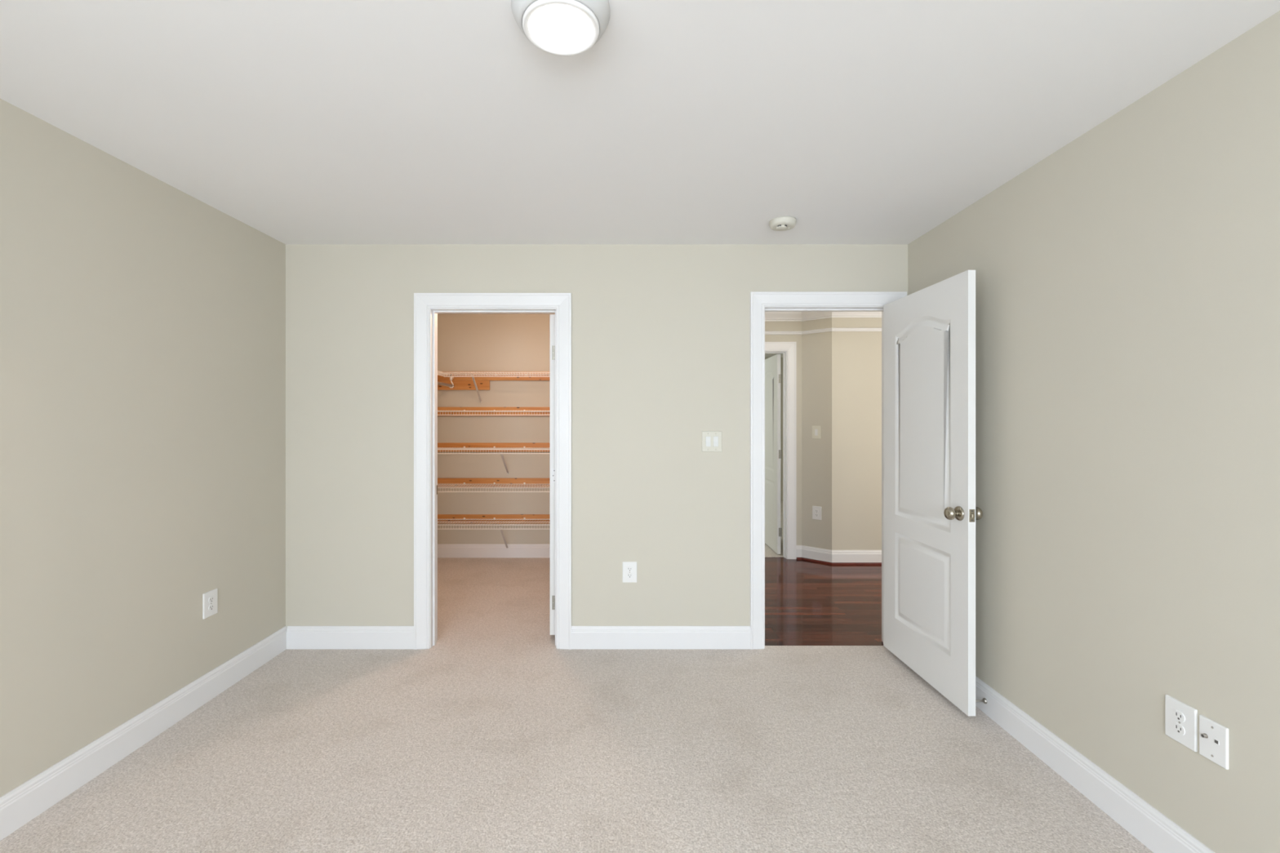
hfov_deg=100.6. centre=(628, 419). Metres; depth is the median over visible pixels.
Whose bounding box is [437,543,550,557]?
baseboard
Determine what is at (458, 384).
board
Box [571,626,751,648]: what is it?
baseboard
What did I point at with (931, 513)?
door
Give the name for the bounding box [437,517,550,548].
wire shelf
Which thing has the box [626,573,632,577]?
receptacle
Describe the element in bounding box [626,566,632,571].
receptacle
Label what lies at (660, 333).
wall
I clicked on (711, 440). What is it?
light switch
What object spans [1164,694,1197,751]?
wall outlet
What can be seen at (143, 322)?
wall
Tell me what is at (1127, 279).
wall
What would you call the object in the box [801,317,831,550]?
wall
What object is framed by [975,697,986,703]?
door stop
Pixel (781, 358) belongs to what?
wall
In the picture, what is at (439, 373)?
wire shelf
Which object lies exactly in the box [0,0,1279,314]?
ceiling
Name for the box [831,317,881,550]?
wall
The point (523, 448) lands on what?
wire shelf
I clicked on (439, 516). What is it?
board
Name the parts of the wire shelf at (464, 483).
support rod, rail, rail, support rod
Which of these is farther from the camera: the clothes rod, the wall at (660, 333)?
the clothes rod
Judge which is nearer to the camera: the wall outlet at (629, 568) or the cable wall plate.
the cable wall plate
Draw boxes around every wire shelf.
[437,370,453,378]
[437,409,550,415]
[437,446,550,474]
[437,482,550,492]
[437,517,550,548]
[444,372,550,403]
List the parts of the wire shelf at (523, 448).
support rod, support rod, rail, rail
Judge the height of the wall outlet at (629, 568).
0.124 m
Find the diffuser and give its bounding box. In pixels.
[528,4,593,51]
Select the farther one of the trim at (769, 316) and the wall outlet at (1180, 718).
the trim at (769, 316)
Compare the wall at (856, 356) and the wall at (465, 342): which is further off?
the wall at (465, 342)
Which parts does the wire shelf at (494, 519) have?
support rod, support rod, rail, rail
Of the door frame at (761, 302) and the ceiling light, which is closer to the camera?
the ceiling light
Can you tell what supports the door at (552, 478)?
in the wall at (660, 333)
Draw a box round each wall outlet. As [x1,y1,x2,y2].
[202,588,217,619]
[622,561,636,582]
[812,506,822,519]
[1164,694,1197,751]
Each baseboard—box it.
[0,626,287,840]
[286,626,413,648]
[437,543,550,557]
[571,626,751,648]
[796,545,881,562]
[975,675,1214,852]
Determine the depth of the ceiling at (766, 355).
8.63 m
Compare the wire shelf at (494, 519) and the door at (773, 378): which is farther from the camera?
the door at (773, 378)
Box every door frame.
[413,293,571,649]
[750,291,906,649]
[764,342,796,559]
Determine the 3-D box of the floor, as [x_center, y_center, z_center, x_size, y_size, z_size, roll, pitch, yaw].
[1.163,1.408,3.100,6.474,0.062,11.800,0,0,0]
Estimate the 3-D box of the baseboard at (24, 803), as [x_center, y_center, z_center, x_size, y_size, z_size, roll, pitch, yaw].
[-2.067,1.312,0.205,0.015,0.134,6.010,0,0,0]
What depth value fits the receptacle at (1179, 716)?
1.62 m
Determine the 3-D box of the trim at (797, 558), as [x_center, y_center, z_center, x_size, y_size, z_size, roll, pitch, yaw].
[3.033,1.373,5.169,2.734,0.019,0.212,0,0,0]
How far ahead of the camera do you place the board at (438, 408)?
5.31 m
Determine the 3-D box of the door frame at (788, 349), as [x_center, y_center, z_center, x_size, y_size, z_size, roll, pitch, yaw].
[1.190,0.304,5.338,0.947,2.158,0.134,0,0,0]
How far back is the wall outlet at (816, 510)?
5.18 m
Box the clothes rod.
[437,374,453,388]
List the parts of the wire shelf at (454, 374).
rail, rail, support rod, support rod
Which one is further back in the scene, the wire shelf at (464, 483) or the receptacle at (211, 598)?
the wire shelf at (464, 483)
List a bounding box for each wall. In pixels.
[0,98,285,797]
[285,244,907,627]
[437,314,550,543]
[764,321,801,545]
[764,357,782,501]
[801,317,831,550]
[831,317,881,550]
[907,10,1279,852]
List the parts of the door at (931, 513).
panel, panel, knob, latch plate, knob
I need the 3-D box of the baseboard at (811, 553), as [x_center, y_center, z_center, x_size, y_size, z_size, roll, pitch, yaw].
[3.033,1.316,5.186,2.734,0.134,0.209,0,0,0]
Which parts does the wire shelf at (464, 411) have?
support rod, rail, rail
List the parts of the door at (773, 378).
panel, panel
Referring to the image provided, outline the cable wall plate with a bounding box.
[1199,715,1228,769]
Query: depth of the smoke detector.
2.79 m
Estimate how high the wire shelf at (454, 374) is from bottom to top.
0.295 m
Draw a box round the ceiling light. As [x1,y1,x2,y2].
[511,0,609,55]
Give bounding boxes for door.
[549,314,555,635]
[764,354,782,554]
[883,270,982,715]
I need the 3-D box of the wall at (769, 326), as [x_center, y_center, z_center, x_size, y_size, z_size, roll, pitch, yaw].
[0.812,0.148,5.348,1.824,2.469,0.115,0,0,0]
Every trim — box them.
[764,311,881,321]
[764,328,881,334]
[796,557,881,564]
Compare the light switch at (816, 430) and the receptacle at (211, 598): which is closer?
the receptacle at (211, 598)
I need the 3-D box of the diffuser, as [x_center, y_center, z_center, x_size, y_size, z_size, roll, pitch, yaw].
[-0.174,-1.010,1.373,0.167,0.008,0.167,0,0,0]
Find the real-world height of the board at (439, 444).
0.089 m
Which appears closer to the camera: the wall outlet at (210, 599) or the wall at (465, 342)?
the wall outlet at (210, 599)
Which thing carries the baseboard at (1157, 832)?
attached to the wall at (1127, 279)
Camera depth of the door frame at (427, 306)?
3.20 m
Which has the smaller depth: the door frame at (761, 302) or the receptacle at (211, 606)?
the receptacle at (211, 606)
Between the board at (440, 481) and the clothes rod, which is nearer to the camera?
the clothes rod
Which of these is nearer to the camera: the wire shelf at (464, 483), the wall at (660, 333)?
the wall at (660, 333)
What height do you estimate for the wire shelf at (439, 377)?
0.089 m
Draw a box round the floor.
[0,501,1153,852]
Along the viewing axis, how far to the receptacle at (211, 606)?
2.63 m
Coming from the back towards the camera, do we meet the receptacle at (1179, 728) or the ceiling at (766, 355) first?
the ceiling at (766, 355)
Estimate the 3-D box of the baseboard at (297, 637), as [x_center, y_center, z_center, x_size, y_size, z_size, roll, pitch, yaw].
[-1.675,1.312,3.203,0.768,0.134,0.015,0,0,0]
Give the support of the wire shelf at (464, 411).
attached to the wall at (465, 342)
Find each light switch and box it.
[702,431,721,451]
[812,426,821,439]
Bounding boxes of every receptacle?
[208,595,213,603]
[208,604,213,610]
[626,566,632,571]
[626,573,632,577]
[1173,710,1185,722]
[1173,722,1185,735]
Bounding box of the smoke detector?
[768,216,796,231]
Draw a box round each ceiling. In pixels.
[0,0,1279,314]
[764,353,782,357]
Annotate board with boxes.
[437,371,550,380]
[437,380,489,390]
[437,407,550,416]
[437,442,550,451]
[437,478,550,487]
[437,514,550,523]
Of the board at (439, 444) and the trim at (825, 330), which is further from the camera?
the board at (439, 444)

